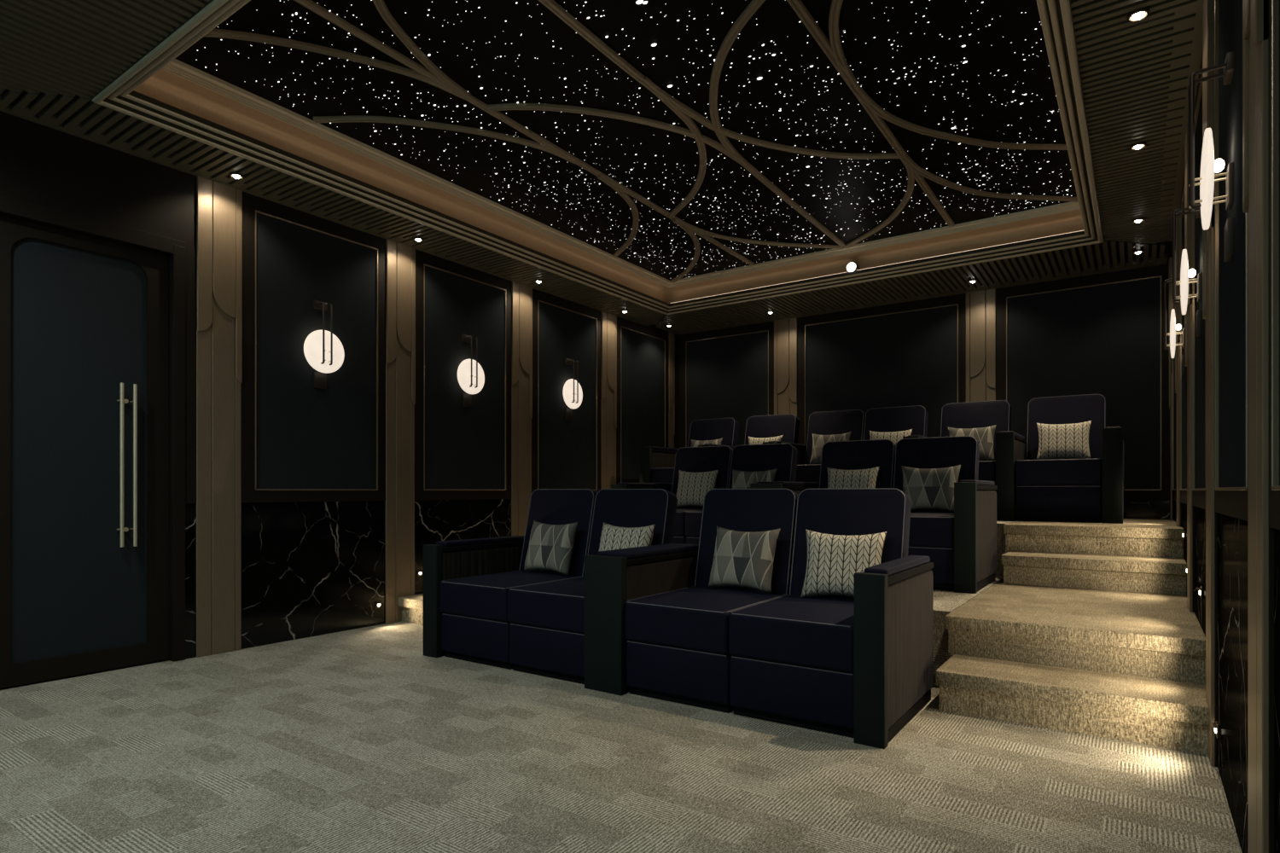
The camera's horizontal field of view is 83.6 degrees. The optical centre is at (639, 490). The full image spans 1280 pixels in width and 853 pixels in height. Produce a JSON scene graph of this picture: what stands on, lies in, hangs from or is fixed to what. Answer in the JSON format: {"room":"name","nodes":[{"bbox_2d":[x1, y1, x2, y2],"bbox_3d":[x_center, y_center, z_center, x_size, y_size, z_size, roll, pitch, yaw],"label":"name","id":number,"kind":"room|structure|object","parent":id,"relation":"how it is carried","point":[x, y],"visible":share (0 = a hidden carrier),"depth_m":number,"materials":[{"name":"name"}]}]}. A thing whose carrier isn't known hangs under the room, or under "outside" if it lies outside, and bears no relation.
{"room":"home theater","nodes":[
{"label":"home theater","id":0,"kind":"room"},
{"bbox_2d":[0,0,210,98],"bbox_3d":[-1.731,-2.090,1.721,5.232,0.040,2.048,0,0,35],"label":"ceiling","id":1,"kind":"structure","parent":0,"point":[68,48],"depth_m":3.28,"materials":[{"name":"brown wood"}]},
{"bbox_2d":[0,110,673,659],"bbox_3d":[-2.654,-0.700,5.284,0.226,3.600,10.840,0,0,35],"label":"wall","id":2,"kind":"structure","parent":0,"point":[313,460],"depth_m":5.58,"materials":[{"name":"brown wood"}]},
{"bbox_2d":[0,193,185,688],"bbox_3d":[-3.323,-0.258,4.220,0.144,2.715,1.130,0,0,35],"label":"door","id":3,"kind":"structure","parent":2,"relation":"in","point":[92,311],"depth_m":4.28,"materials":[{"name":"brown wood"}]},
{"bbox_2d":[194,175,242,657],"bbox_3d":[-2.839,-0.495,4.830,0.040,3.190,0.285,0,0,35],"label":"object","id":4,"kind":"structure","parent":2,"relation":"attached to","point":[218,206],"depth_m":4.82,"materials":[{"name":"brown wood"}]},
{"bbox_2d":[229,169,244,179],"bbox_3d":[-2.647,-2.074,4.696,0.084,0.052,0.084,0,0,35],"label":"recessed light","id":5,"kind":"object","parent":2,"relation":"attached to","point":[236,175],"visible":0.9,"depth_m":4.68,"materials":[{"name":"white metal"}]},
{"bbox_2d":[303,300,344,389],"bbox_3d":[-2.383,-1.100,5.393,0.119,0.660,0.322,0,0,35],"label":"wall sconce","id":6,"kind":"object","parent":2,"relation":"attached to","point":[323,351],"visible":1,"depth_m":5.38,"materials":[{"name":"beige glass"}]},
{"bbox_2d":[0,89,663,326],"bbox_3d":[-1.525,-2.090,6.256,0.568,0.040,6.382,0,0,35],"label":"trim","id":7,"kind":"structure","parent":2,"relation":"attached to","point":[78,116],"depth_m":4.88,"materials":[{"name":"brown wood"}]},
{"bbox_2d":[375,601,382,609],"bbox_3d":[-2.131,0.935,5.845,0.020,0.056,0.056,0,0,35],"label":"step light","id":8,"kind":"object","parent":2,"relation":"attached to","point":[378,604],"visible":1,"depth_m":5.84,"materials":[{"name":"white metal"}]},
{"bbox_2d":[384,238,415,624],"bbox_3d":[-2.014,-0.495,6.016,0.040,3.190,0.285,0,0,35],"label":"trim","id":9,"kind":"structure","parent":2,"relation":"attached to","point":[400,258],"depth_m":6.00,"materials":[{"name":"brown wood"}]},
{"bbox_2d":[413,235,423,241],"bbox_3d":[-1.821,-2.074,5.882,0.084,0.052,0.084,0,0,35],"label":"recessed light","id":10,"kind":"object","parent":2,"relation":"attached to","point":[417,238],"visible":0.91,"depth_m":5.87,"materials":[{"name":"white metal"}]},
{"bbox_2d":[417,570,422,576],"bbox_3d":[-1.897,0.715,6.181,0.020,0.056,0.056,0,0,35],"label":"step light","id":11,"kind":"object","parent":2,"relation":"attached to","point":[419,572],"visible":0.86,"depth_m":6.18,"materials":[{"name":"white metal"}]},
{"bbox_2d":[457,334,484,407],"bbox_3d":[-1.559,-1.100,6.577,0.119,0.660,0.322,0,0,35],"label":"wall sconce","id":12,"kind":"object","parent":2,"relation":"attached to","point":[470,374],"visible":1,"depth_m":6.56,"materials":[{"name":"beige glass"}]},
{"bbox_2d":[510,280,532,535],"bbox_3d":[-1.191,-0.703,7.198,0.040,2.775,0.285,0,0,35],"label":"trim","id":13,"kind":"structure","parent":2,"relation":"attached to","point":[521,295],"depth_m":7.18,"materials":[{"name":"brown wood"}]},
{"bbox_2d":[534,279,542,283],"bbox_3d":[-0.998,-2.074,7.064,0.084,0.052,0.084,0,0,35],"label":"recessed light","id":14,"kind":"object","parent":2,"relation":"attached to","point":[538,281],"visible":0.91,"depth_m":7.04,"materials":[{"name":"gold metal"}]},
{"bbox_2d":[562,358,582,419],"bbox_3d":[-0.736,-1.100,7.759,0.119,0.660,0.322,0,0,35],"label":"wall sconce","id":15,"kind":"object","parent":2,"relation":"attached to","point":[573,393],"visible":1,"depth_m":7.75,"materials":[{"name":"beige glass"}]},
{"bbox_2d":[600,311,616,489],"bbox_3d":[-0.369,-0.912,8.380,0.040,2.355,0.285,0,0,35],"label":"trim","id":16,"kind":"structure","parent":2,"relation":"attached to","point":[608,322],"depth_m":8.36,"materials":[{"name":"brown wood"}]},
{"bbox_2d":[668,331,674,448],"bbox_3d":[0.413,-0.912,9.503,0.040,2.355,0.130,0,0,35],"label":"trim","id":17,"kind":"structure","parent":2,"relation":"attached to","point":[671,336],"depth_m":9.48,"materials":[{"name":"brown wood"}]},
{"bbox_2d":[1,88,1172,326],"bbox_3d":[-0.358,-2.130,3.722,5.580,0.040,10.900,0,0,35],"label":"ceiling","id":18,"kind":"structure","parent":0,"point":[1168,248],"depth_m":6.43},
{"bbox_2d":[90,0,1103,314],"bbox_3d":[0.469,-2.100,4.858,4.308,0.100,5.618,0,0,35],"label":"trim","id":19,"kind":"structure","parent":18,"relation":"attached to","point":[119,95],"depth_m":4.68,"materials":[{"name":"brown wood"}]},
{"bbox_2d":[670,230,1082,303],"bbox_3d":[0.469,-2.159,4.858,4.172,0.004,5.482,0,0,35],"label":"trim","id":20,"kind":"structure","parent":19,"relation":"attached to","point":[1080,230],"depth_m":6.80,"materials":[{"name":"brown wood"}]},
{"bbox_2d":[133,69,1083,303],"bbox_3d":[0.469,-2.241,4.858,4.292,0.182,5.602,0,0,35],"label":"trim","id":21,"kind":"structure","parent":18,"relation":"attached to","point":[166,87],"depth_m":6.11,"materials":[{"name":"brown wood"}]},
{"bbox_2d":[845,261,859,272],"bbox_3d":[2.085,-2.190,7.039,0.112,0.112,0.104,0,0,35],"label":"lamp","id":22,"kind":"object","parent":21,"relation":"attached to","point":[851,266],"visible":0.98,"depth_m":7.00,"materials":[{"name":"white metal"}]},
{"bbox_2d":[0,621,1242,852],"bbox_3d":[-0.387,1.140,3.681,5.580,0.080,11.000,0,0,35],"label":"floor","id":23,"kind":"structure","parent":0,"point":[357,741],"depth_m":2.77,"materials":[{"name":"carpet"}]},
{"bbox_2d":[398,593,422,624],"bbox_3d":[-1.451,0.998,5.859,1.136,0.205,0.440,0,0,35],"label":"step","id":24,"kind":"structure","parent":23,"relation":"on","point":[411,606],"depth_m":5.93,"materials":[{"name":"carpet"}]},
{"bbox_2d":[422,488,597,669],"bbox_3d":[-0.847,0.544,4.971,0.760,1.111,1.017,0,0,35],"label":"recliner","id":25,"kind":"object","parent":23,"relation":"on","point":[467,583],"visible":0.75,"depth_m":4.74,"materials":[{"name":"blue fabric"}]},
{"bbox_2d":[523,520,577,576],"bbox_3d":[-0.633,0.403,5.060,0.442,0.371,0.179,0,0,39],"label":"throw cushion","id":26,"kind":"object","parent":25,"relation":"on","point":[550,547],"visible":1,"depth_m":4.98,"materials":[{"name":"fabric"}]},
{"bbox_2d":[507,488,677,684],"bbox_3d":[-0.270,0.544,4.582,0.618,1.111,0.997,0,0,35],"label":"recliner","id":27,"kind":"object","parent":23,"relation":"on","point":[547,619],"visible":0.49,"depth_m":4.29,"materials":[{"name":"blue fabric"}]},
{"bbox_2d":[598,523,655,552],"bbox_3d":[-0.106,0.403,4.693,0.442,0.371,0.179,0,0,38],"label":"throw cushion","id":28,"kind":"object","parent":27,"relation":"on","point":[613,538],"visible":0.43,"depth_m":4.64,"materials":[{"name":"beige fabric"}]},
{"bbox_2d":[584,488,798,713],"bbox_3d":[0.341,0.544,4.145,0.880,1.111,1.017,0,0,35],"label":"recliner","id":29,"kind":"object","parent":23,"relation":"on","point":[654,628],"visible":0.88,"depth_m":3.89,"materials":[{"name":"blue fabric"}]},
{"bbox_2d":[707,526,779,595],"bbox_3d":[0.604,0.403,4.199,0.440,0.371,0.177,0,0,41],"label":"throw cushion","id":30,"kind":"object","parent":29,"relation":"on","point":[741,559],"visible":1,"depth_m":4.12,"materials":[{"name":"fabric"}]},
{"bbox_2d":[729,488,933,749],"bbox_3d":[1.018,0.544,3.673,0.758,1.111,1.017,0,0,35],"label":"recliner","id":31,"kind":"object","parent":23,"relation":"on","point":[859,667],"visible":1,"depth_m":3.35,"materials":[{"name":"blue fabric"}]},
{"bbox_2d":[800,529,887,598],"bbox_3d":[1.093,0.403,3.858,0.441,0.371,0.177,0,0,29],"label":"throw cushion","id":32,"kind":"object","parent":31,"relation":"on","point":[832,562],"visible":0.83,"depth_m":3.81,"materials":[{"name":"beige fabric"}]},
{"bbox_2d":[933,576,1003,683],"bbox_3d":[1.078,0.892,5.768,3.080,0.415,2.060,0,0,35],"label":"platform","id":33,"kind":"object","parent":23,"relation":"on","point":[945,602],"visible":0.07,"depth_m":4.09,"materials":[{"name":"carpet"}]},
{"bbox_2d":[610,446,733,544],"bbox_3d":[0.336,0.130,6.670,0.760,1.111,1.017,0,0,35],"label":"recliner","id":34,"kind":"object","parent":33,"relation":"on","point":[706,458],"visible":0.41,"depth_m":6.83,"materials":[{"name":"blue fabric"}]},
{"bbox_2d":[675,469,719,507],"bbox_3d":[0.530,-0.013,6.773,0.443,0.371,0.181,0,0,32],"label":"throw cushion","id":35,"kind":"object","parent":34,"relation":"on","point":[692,487],"visible":0.81,"depth_m":6.71,"materials":[{"name":"beige fabric"}]},
{"bbox_2d":[685,443,797,544],"bbox_3d":[0.912,0.130,6.281,0.618,1.111,0.997,0,0,35],"label":"recliner","id":36,"kind":"object","parent":33,"relation":"on","point":[783,457],"visible":0.32,"depth_m":6.47,"materials":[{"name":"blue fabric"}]},
{"bbox_2d":[732,468,777,488],"bbox_3d":[1.008,-0.013,6.440,0.443,0.371,0.180,0,0,31],"label":"throw cushion","id":37,"kind":"object","parent":36,"relation":"on","point":[741,480],"visible":0.41,"depth_m":6.41,"materials":[{"name":"fabric"}]},
{"bbox_2d":[750,439,896,494],"bbox_3d":[1.524,0.130,5.844,0.880,1.111,1.017,0,0,35],"label":"recliner","id":38,"kind":"object","parent":33,"relation":"on","point":[854,455],"visible":0.29,"depth_m":6.01,"materials":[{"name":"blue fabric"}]},
{"bbox_2d":[826,466,879,488],"bbox_3d":[1.748,-0.013,5.925,0.443,0.371,0.180,0,0,32],"label":"throw cushion","id":39,"kind":"object","parent":38,"relation":"on","point":[837,479],"visible":0.53,"depth_m":5.88,"materials":[{"name":"beige fabric"}]},
{"bbox_2d":[893,436,997,593],"bbox_3d":[2.201,0.130,5.372,0.758,1.111,1.017,0,0,35],"label":"recliner","id":40,"kind":"object","parent":33,"relation":"on","point":[961,544],"visible":0.74,"depth_m":4.96,"materials":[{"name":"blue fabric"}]},
{"bbox_2d":[901,465,960,511],"bbox_3d":[2.254,-0.013,5.573,0.443,0.371,0.180,0,0,30],"label":"throw cushion","id":41,"kind":"object","parent":40,"relation":"on","point":[926,488],"visible":0.88,"depth_m":5.51,"materials":[{"name":"fabric"}]},
{"bbox_2d":[935,654,1208,755],"bbox_3d":[2.042,0.998,3.428,1.096,0.205,0.440,0,0,35],"label":"step","id":42,"kind":"structure","parent":23,"relation":"on","point":[1157,712],"depth_m":3.29,"materials":[{"name":"carpet"}]},
{"bbox_2d":[174,0,1076,280],"bbox_3d":[0.469,-2.415,4.858,4.680,0.050,5.990,0,0,35],"label":"ceiling","id":43,"kind":"structure","parent":0,"point":[988,49],"depth_m":4.41,"materials":[{"name":"black"}]},
{"bbox_2d":[203,29,464,98],"bbox_3d":[-1.802,-2.381,3.947,1.689,0.020,0.263,0,0,-19],"label":"trim","id":44,"kind":"structure","parent":43,"relation":"attached to","point":[223,33],"depth_m":3.86,"materials":[{"name":"brown wood"}]},
{"bbox_2d":[372,0,470,98],"bbox_3d":[-1.145,-2.380,3.509,0.309,0.020,1.637,0,0,-2],"label":"trim","id":45,"kind":"structure","parent":43,"relation":"attached to","point":[381,6],"depth_m":3.84,"materials":[{"name":"brown wood"}]},
{"bbox_2d":[313,115,579,164],"bbox_3d":[-1.234,-2.379,4.797,1.760,0.020,0.250,0,0,-20],"label":"trim","id":46,"kind":"structure","parent":43,"relation":"attached to","point":[352,118],"depth_m":4.66,"materials":[{"name":"brown wood"}]},
{"bbox_2d":[293,0,754,265],"bbox_3d":[-0.333,-2.380,5.355,0.050,0.020,5.310,0,0,35],"label":"trim","id":47,"kind":"structure","parent":43,"relation":"attached to","point":[310,4],"depth_m":4.41,"materials":[{"name":"brown wood"}]},
{"bbox_2d":[485,103,744,164],"bbox_3d":[-0.052,-2.379,4.712,1.891,0.020,0.297,0,0,-24],"label":"trim","id":48,"kind":"structure","parent":43,"relation":"attached to","point":[503,107],"depth_m":4.51,"materials":[{"name":"brown wood"}]},
{"bbox_2d":[596,174,638,256],"bbox_3d":[-0.155,-2.373,6.304,0.292,0.020,1.854,0,0,2],"label":"trim","id":49,"kind":"structure","parent":43,"relation":"attached to","point":[634,210],"depth_m":6.07,"materials":[{"name":"brown wood"}]},
{"bbox_2d":[162,58,1079,287],"bbox_3d":[0.469,-2.362,4.858,4.084,0.060,5.394,0,0,35],"label":"trim","id":50,"kind":"structure","parent":43,"relation":"attached to","point":[181,69],"depth_m":6.01,"materials":[{"name":"brown wood"}]},
{"bbox_2d":[204,0,1071,277],"bbox_3d":[0.490,-2.388,4.822,3.992,0.003,5.297,0,0,35],"label":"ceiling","id":51,"kind":"structure","parent":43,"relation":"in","point":[280,1],"depth_m":4.74,"materials":[{"name":"black"}]},
{"bbox_2d":[640,75,706,217],"bbox_3d":[0.298,-2.377,5.149,0.362,0.020,2.109,0,0,7],"label":"trim","id":52,"kind":"structure","parent":43,"relation":"attached to","point":[687,119],"depth_m":4.90,"materials":[{"name":"brown wood"}]},
{"bbox_2d":[670,219,700,282],"bbox_3d":[0.455,-2.373,7.188,0.291,0.020,1.902,0,0,3],"label":"trim","id":53,"kind":"structure","parent":43,"relation":"attached to","point":[692,235],"depth_m":7.11,"materials":[{"name":"brown wood"}]},
{"bbox_2d":[538,0,902,159],"bbox_3d":[0.221,-2.378,4.080,3.840,0.020,0.633,0,0,-40],"label":"trim","id":54,"kind":"structure","parent":43,"relation":"attached to","point":[552,5],"depth_m":4.43,"materials":[{"name":"brown wood"}]},
{"bbox_2d":[672,217,843,249],"bbox_3d":[1.090,-2.372,6.722,1.856,0.020,0.280,0,0,-23],"label":"trim","id":55,"kind":"structure","parent":43,"relation":"attached to","point":[685,224],"depth_m":6.81,"materials":[{"name":"brown wood"}]},
{"bbox_2d":[709,0,845,246],"bbox_3d":[1.031,-2.377,5.251,0.650,0.020,3.909,0,0,20],"label":"trim","id":56,"kind":"structure","parent":43,"relation":"attached to","point":[753,7],"depth_m":4.51,"materials":[{"name":"brown wood"}]},
{"bbox_2d":[828,0,855,85],"bbox_3d":[1.084,-2.376,3.290,0.307,0.020,1.782,0,0,1],"label":"trim","id":57,"kind":"structure","parent":43,"relation":"attached to","point":[835,7],"depth_m":3.76,"materials":[{"name":"brown wood"}]},
{"bbox_2d":[786,0,954,226],"bbox_3d":[1.276,-2.376,4.235,0.050,0.020,5.310,0,0,35],"label":"trim","id":58,"kind":"structure","parent":43,"relation":"attached to","point":[798,6],"depth_m":4.34,"materials":[{"name":"brown wood"}]},
{"bbox_2d":[844,157,914,247],"bbox_3d":[2.066,-2.374,6.019,0.296,0.020,1.899,0,0,4],"label":"trim","id":59,"kind":"structure","parent":43,"relation":"attached to","point":[910,184],"depth_m":6.00,"materials":[{"name":"brown wood"}]},
{"bbox_2d":[854,87,1067,150],"bbox_3d":[2.091,-2.375,4.702,1.860,0.020,0.269,0,0,-23],"label":"trim","id":60,"kind":"structure","parent":43,"relation":"attached to","point":[877,109],"depth_m":4.79,"materials":[{"name":"brown wood"}]},
{"bbox_2d":[902,154,1077,201],"bbox_3d":[2.683,-2.374,5.575,1.891,0.020,0.286,0,0,-24],"label":"trim","id":61,"kind":"structure","parent":43,"relation":"attached to","point":[918,170],"depth_m":5.69,"materials":[{"name":"brown wood"}]},
{"bbox_2d":[674,260,1169,519],"bbox_3d":[2.691,-0.700,8.102,5.580,3.600,0.146,0,0,35],"label":"wall","id":62,"kind":"structure","parent":0,"point":[1102,334],"depth_m":7.52,"materials":[{"name":"brown wood"}]},
{"bbox_2d":[773,317,797,416],"bbox_3d":[1.764,-0.912,8.665,0.295,2.355,0.040,0,0,35],"label":"trim","id":63,"kind":"structure","parent":62,"relation":"attached to","point":[785,330],"depth_m":8.65,"materials":[{"name":"brown wood"}]},
{"bbox_2d":[655,240,1167,335],"bbox_3d":[2.369,-2.090,7.612,5.232,0.040,1.078,0,0,35],"label":"trim","id":64,"kind":"structure","parent":62,"relation":"attached to","point":[954,281],"depth_m":7.30,"materials":[{"name":"brown wood"}]},
{"bbox_2d":[968,276,977,283],"bbox_3d":[3.282,-2.074,7.061,0.084,0.052,0.084,0,0,35],"label":"recessed light","id":65,"kind":"object","parent":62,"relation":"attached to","point":[970,281],"visible":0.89,"depth_m":7.04,"materials":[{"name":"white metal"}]},
{"bbox_2d":[965,288,995,402],"bbox_3d":[3.537,-0.912,7.431,0.285,2.355,0.040,0,0,35],"label":"trim","id":66,"kind":"structure","parent":62,"relation":"attached to","point":[980,305],"depth_m":7.42,"materials":[{"name":"brown wood"}]},
{"bbox_2d":[1132,246,1144,254],"bbox_3d":[4.313,-2.074,6.197,0.084,0.052,0.084,0,0,35],"label":"recessed light","id":67,"kind":"object","parent":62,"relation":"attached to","point":[1142,248],"visible":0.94,"depth_m":6.18,"materials":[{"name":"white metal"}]},
{"bbox_2d":[994,520,1016,575],"bbox_3d":[2.164,0.475,7.327,3.080,0.420,1.780,0,0,35],"label":"platform","id":68,"kind":"object","parent":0,"point":[1001,538],"visible":0.07,"depth_m":5.74,"materials":[{"name":"carpet"}]},
{"bbox_2d":[698,413,799,448],"bbox_3d":[1.260,-0.313,8.159,0.777,1.156,1.058,0,0,35],"label":"recliner","id":69,"kind":"object","parent":68,"relation":"on","point":[787,425],"visible":0.28,"depth_m":8.38,"materials":[{"name":"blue fabric"}]},
{"bbox_2d":[748,435,783,444],"bbox_3d":[1.432,-0.452,8.283,0.443,0.371,0.180,0,0,32],"label":"throw cushion","id":70,"kind":"object","parent":69,"relation":"on","point":[751,440],"visible":0.22,"depth_m":8.27,"materials":[{"name":"beige fabric"}]},
{"bbox_2d":[762,409,865,482],"bbox_3d":[1.905,-0.313,7.710,0.777,1.156,1.058,0,0,35],"label":"recliner","id":71,"kind":"object","parent":68,"relation":"on","point":[852,421],"visible":0.34,"depth_m":7.92,"materials":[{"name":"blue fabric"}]},
{"bbox_2d":[809,431,850,464],"bbox_3d":[2.077,-0.452,7.834,0.443,0.371,0.181,0,0,32],"label":"throw cushion","id":72,"kind":"object","parent":71,"relation":"on","point":[818,441],"visible":0.52,"depth_m":7.83,"materials":[{"name":"fabric"}]},
{"bbox_2d":[863,405,928,440],"bbox_3d":[2.496,-0.313,7.311,0.634,1.156,1.037,0,0,35],"label":"recliner","id":73,"kind":"object","parent":68,"relation":"on","point":[892,419],"visible":0.18,"depth_m":7.59,"materials":[{"name":"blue fabric"}]},
{"bbox_2d":[869,429,912,444],"bbox_3d":[2.603,-0.452,7.468,0.443,0.371,0.180,0,0,30],"label":"throw cushion","id":74,"kind":"object","parent":73,"relation":"on","point":[894,437],"visible":0.27,"depth_m":7.43,"materials":[{"name":"beige fabric"}]},
{"bbox_2d":[902,400,1011,490],"bbox_3d":[3.074,-0.313,6.896,0.777,1.156,1.058,0,0,35],"label":"recliner","id":75,"kind":"object","parent":68,"relation":"on","point":[983,414],"visible":0.3,"depth_m":7.10,"materials":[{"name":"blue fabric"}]},
{"bbox_2d":[948,424,996,460],"bbox_3d":[3.245,-0.452,7.021,0.443,0.371,0.180,0,0,31],"label":"throw cushion","id":76,"kind":"object","parent":75,"relation":"on","point":[984,436],"visible":0.49,"depth_m":6.92,"materials":[{"name":"fabric"}]},
{"bbox_2d":[944,582,1205,685],"bbox_3d":[2.629,0.892,4.305,1.136,0.415,1.730,0,0,35],"label":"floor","id":77,"kind":"structure","parent":0,"point":[1155,636],"depth_m":3.74,"materials":[{"name":"carpet"}]},
{"bbox_2d":[1000,551,1186,595],"bbox_3d":[3.239,0.580,5.147,1.096,0.210,0.450,0,0,35],"label":"step","id":78,"kind":"structure","parent":77,"relation":"on","point":[1159,575],"depth_m":4.98,"materials":[{"name":"carpet"}]},
{"bbox_2d":[1003,518,1183,558],"bbox_3d":[3.860,0.475,6.074,1.136,0.420,1.900,0,0,35],"label":"stair step","id":79,"kind":"structure","parent":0,"point":[1143,538],"depth_m":5.33,"materials":[{"name":"carpet"}]},
{"bbox_2d":[995,394,1124,523],"bbox_3d":[3.777,-0.313,6.407,0.920,1.156,1.058,0,0,35],"label":"recliner","id":80,"kind":"object","parent":79,"relation":"on","point":[1030,489],"visible":1,"depth_m":6.10,"materials":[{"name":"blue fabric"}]},
{"bbox_2d":[1036,420,1091,459],"bbox_3d":[3.889,-0.452,6.573,0.443,0.371,0.180,0,0,30],"label":"throw cushion","id":81,"kind":"object","parent":80,"relation":"on","point":[1057,441],"visible":0.98,"depth_m":6.52,"materials":[{"name":"beige fabric"}]},
{"bbox_2d":[1171,0,1279,852],"bbox_3d":[1.871,-0.700,2.133,0.146,3.600,10.840,0,0,35],"label":"wall","id":82,"kind":"structure","parent":0,"point":[1230,278],"depth_m":2.37,"materials":[{"name":"brown wood"}]},
{"bbox_2d":[1070,0,1203,244],"bbox_3d":[2.449,-2.090,3.490,0.508,0.040,6.268,0,0,35],"label":"ceiling","id":83,"kind":"structure","parent":82,"relation":"attached to","point":[1135,76],"depth_m":3.81,"materials":[{"name":"brown wood"}]},
{"bbox_2d":[1126,5,1150,22],"bbox_3d":[2.164,-2.074,3.109,0.084,0.052,0.084,0,0,35],"label":"recessed light","id":84,"kind":"object","parent":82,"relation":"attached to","point":[1137,14],"visible":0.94,"depth_m":3.10,"materials":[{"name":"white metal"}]},
{"bbox_2d":[1129,140,1146,150],"bbox_3d":[2.986,-2.074,4.290,0.084,0.052,0.084,0,0,35],"label":"recessed light","id":85,"kind":"object","parent":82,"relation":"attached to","point":[1140,145],"visible":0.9,"depth_m":4.28,"materials":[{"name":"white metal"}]},
{"bbox_2d":[1131,216,1145,222],"bbox_3d":[3.809,-2.074,5.472,0.084,0.052,0.084,0,0,35],"label":"recessed light","id":86,"kind":"object","parent":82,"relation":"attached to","point":[1139,219],"visible":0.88,"depth_m":5.46,"materials":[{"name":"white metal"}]},
{"bbox_2d":[1168,256,1173,520],"bbox_3d":[4.793,-0.912,6.453,0.045,2.355,0.130,0,0,35],"label":"trim","id":87,"kind":"structure","parent":82,"relation":"attached to","point":[1170,261],"depth_m":6.41,"materials":[{"name":"brown wood"}]},
{"bbox_2d":[1163,277,1186,375],"bbox_3d":[3.562,-1.100,4.767,0.119,0.660,0.322,0,0,35],"label":"wall sconce","id":88,"kind":"object","parent":82,"relation":"attached to","point":[1173,327],"visible":0.88,"depth_m":4.73,"materials":[{"name":"beige glass"}]},
{"bbox_2d":[1174,206,1181,527],"bbox_3d":[4.012,-0.912,5.331,0.045,2.355,0.285,0,0,35],"label":"trim","id":89,"kind":"structure","parent":82,"relation":"attached to","point":[1176,306],"depth_m":5.22,"materials":[{"name":"brown wood"}]},
{"bbox_2d":[1172,199,1201,337],"bbox_3d":[2.740,-1.100,3.585,0.119,0.660,0.322,0,0,35],"label":"wall sconce","id":90,"kind":"object","parent":82,"relation":"attached to","point":[1185,273],"visible":0.91,"depth_m":3.55,"materials":[{"name":"beige glass"}]},
{"bbox_2d":[1184,123,1194,612],"bbox_3d":[3.189,-0.703,4.149,0.045,2.775,0.285,0,0,35],"label":"trim","id":91,"kind":"structure","parent":82,"relation":"attached to","point":[1188,218],"depth_m":4.04,"materials":[{"name":"brown wood"}]},
{"bbox_2d":[1197,586,1203,599],"bbox_3d":[2.746,0.500,3.511,0.020,0.056,0.056,0,0,35],"label":"step light","id":92,"kind":"object","parent":82,"relation":"attached to","point":[1201,589],"visible":1,"depth_m":3.49,"materials":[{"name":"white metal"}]},
{"bbox_2d":[1202,0,1217,767],"bbox_3d":[2.367,-0.495,2.967,0.045,3.190,0.285,0,0,35],"label":"trim","id":93,"kind":"structure","parent":82,"relation":"attached to","point":[1208,5],"depth_m":2.86,"materials":[{"name":"brown wood"}]},
{"bbox_2d":[1188,50,1234,262],"bbox_3d":[1.916,-1.100,2.401,0.119,0.660,0.322,0,0,35],"label":"wall sconce","id":94,"kind":"object","parent":82,"relation":"attached to","point":[1208,165],"visible":0.99,"depth_m":2.37,"materials":[{"name":"beige glass"}]},
{"bbox_2d":[1211,721,1219,738],"bbox_3d":[2.249,0.935,2.797,0.020,0.056,0.056,0,0,35],"label":"step light","id":95,"kind":"object","parent":82,"relation":"attached to","point":[1216,726],"visible":1,"depth_m":2.78,"materials":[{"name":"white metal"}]},
{"bbox_2d":[1242,0,1274,852],"bbox_3d":[1.541,-0.495,1.781,0.045,3.190,0.285,0,0,35],"label":"trim","id":96,"kind":"structure","parent":82,"relation":"attached to","point":[1254,12],"depth_m":1.72,"materials":[{"name":"brown wood"}]},
{"bbox_3d":[0.391,0.475,8.488,1.156,0.420,1.900,0,0,35],"label":"floor","id":97,"kind":"structure","parent":0,"visible":0},
{"bbox_2d":[640,418,738,483],"bbox_3d":[0.616,-0.313,8.607,0.777,1.156,1.058,0,0,35],"label":"recliner","id":98,"kind":"object","parent":97,"relation":"on","point":[657,464],"visible":0.37,"depth_m":8.69,"materials":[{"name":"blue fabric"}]},
{"bbox_2d":[691,437,722,447],"bbox_3d":[0.788,-0.452,8.731,0.443,0.371,0.181,0,0,32],"label":"throw cushion","id":99,"kind":"object","parent":98,"relation":"on","point":[694,443],"visible":0.23,"depth_m":8.71,"materials":[{"name":"fabric"}]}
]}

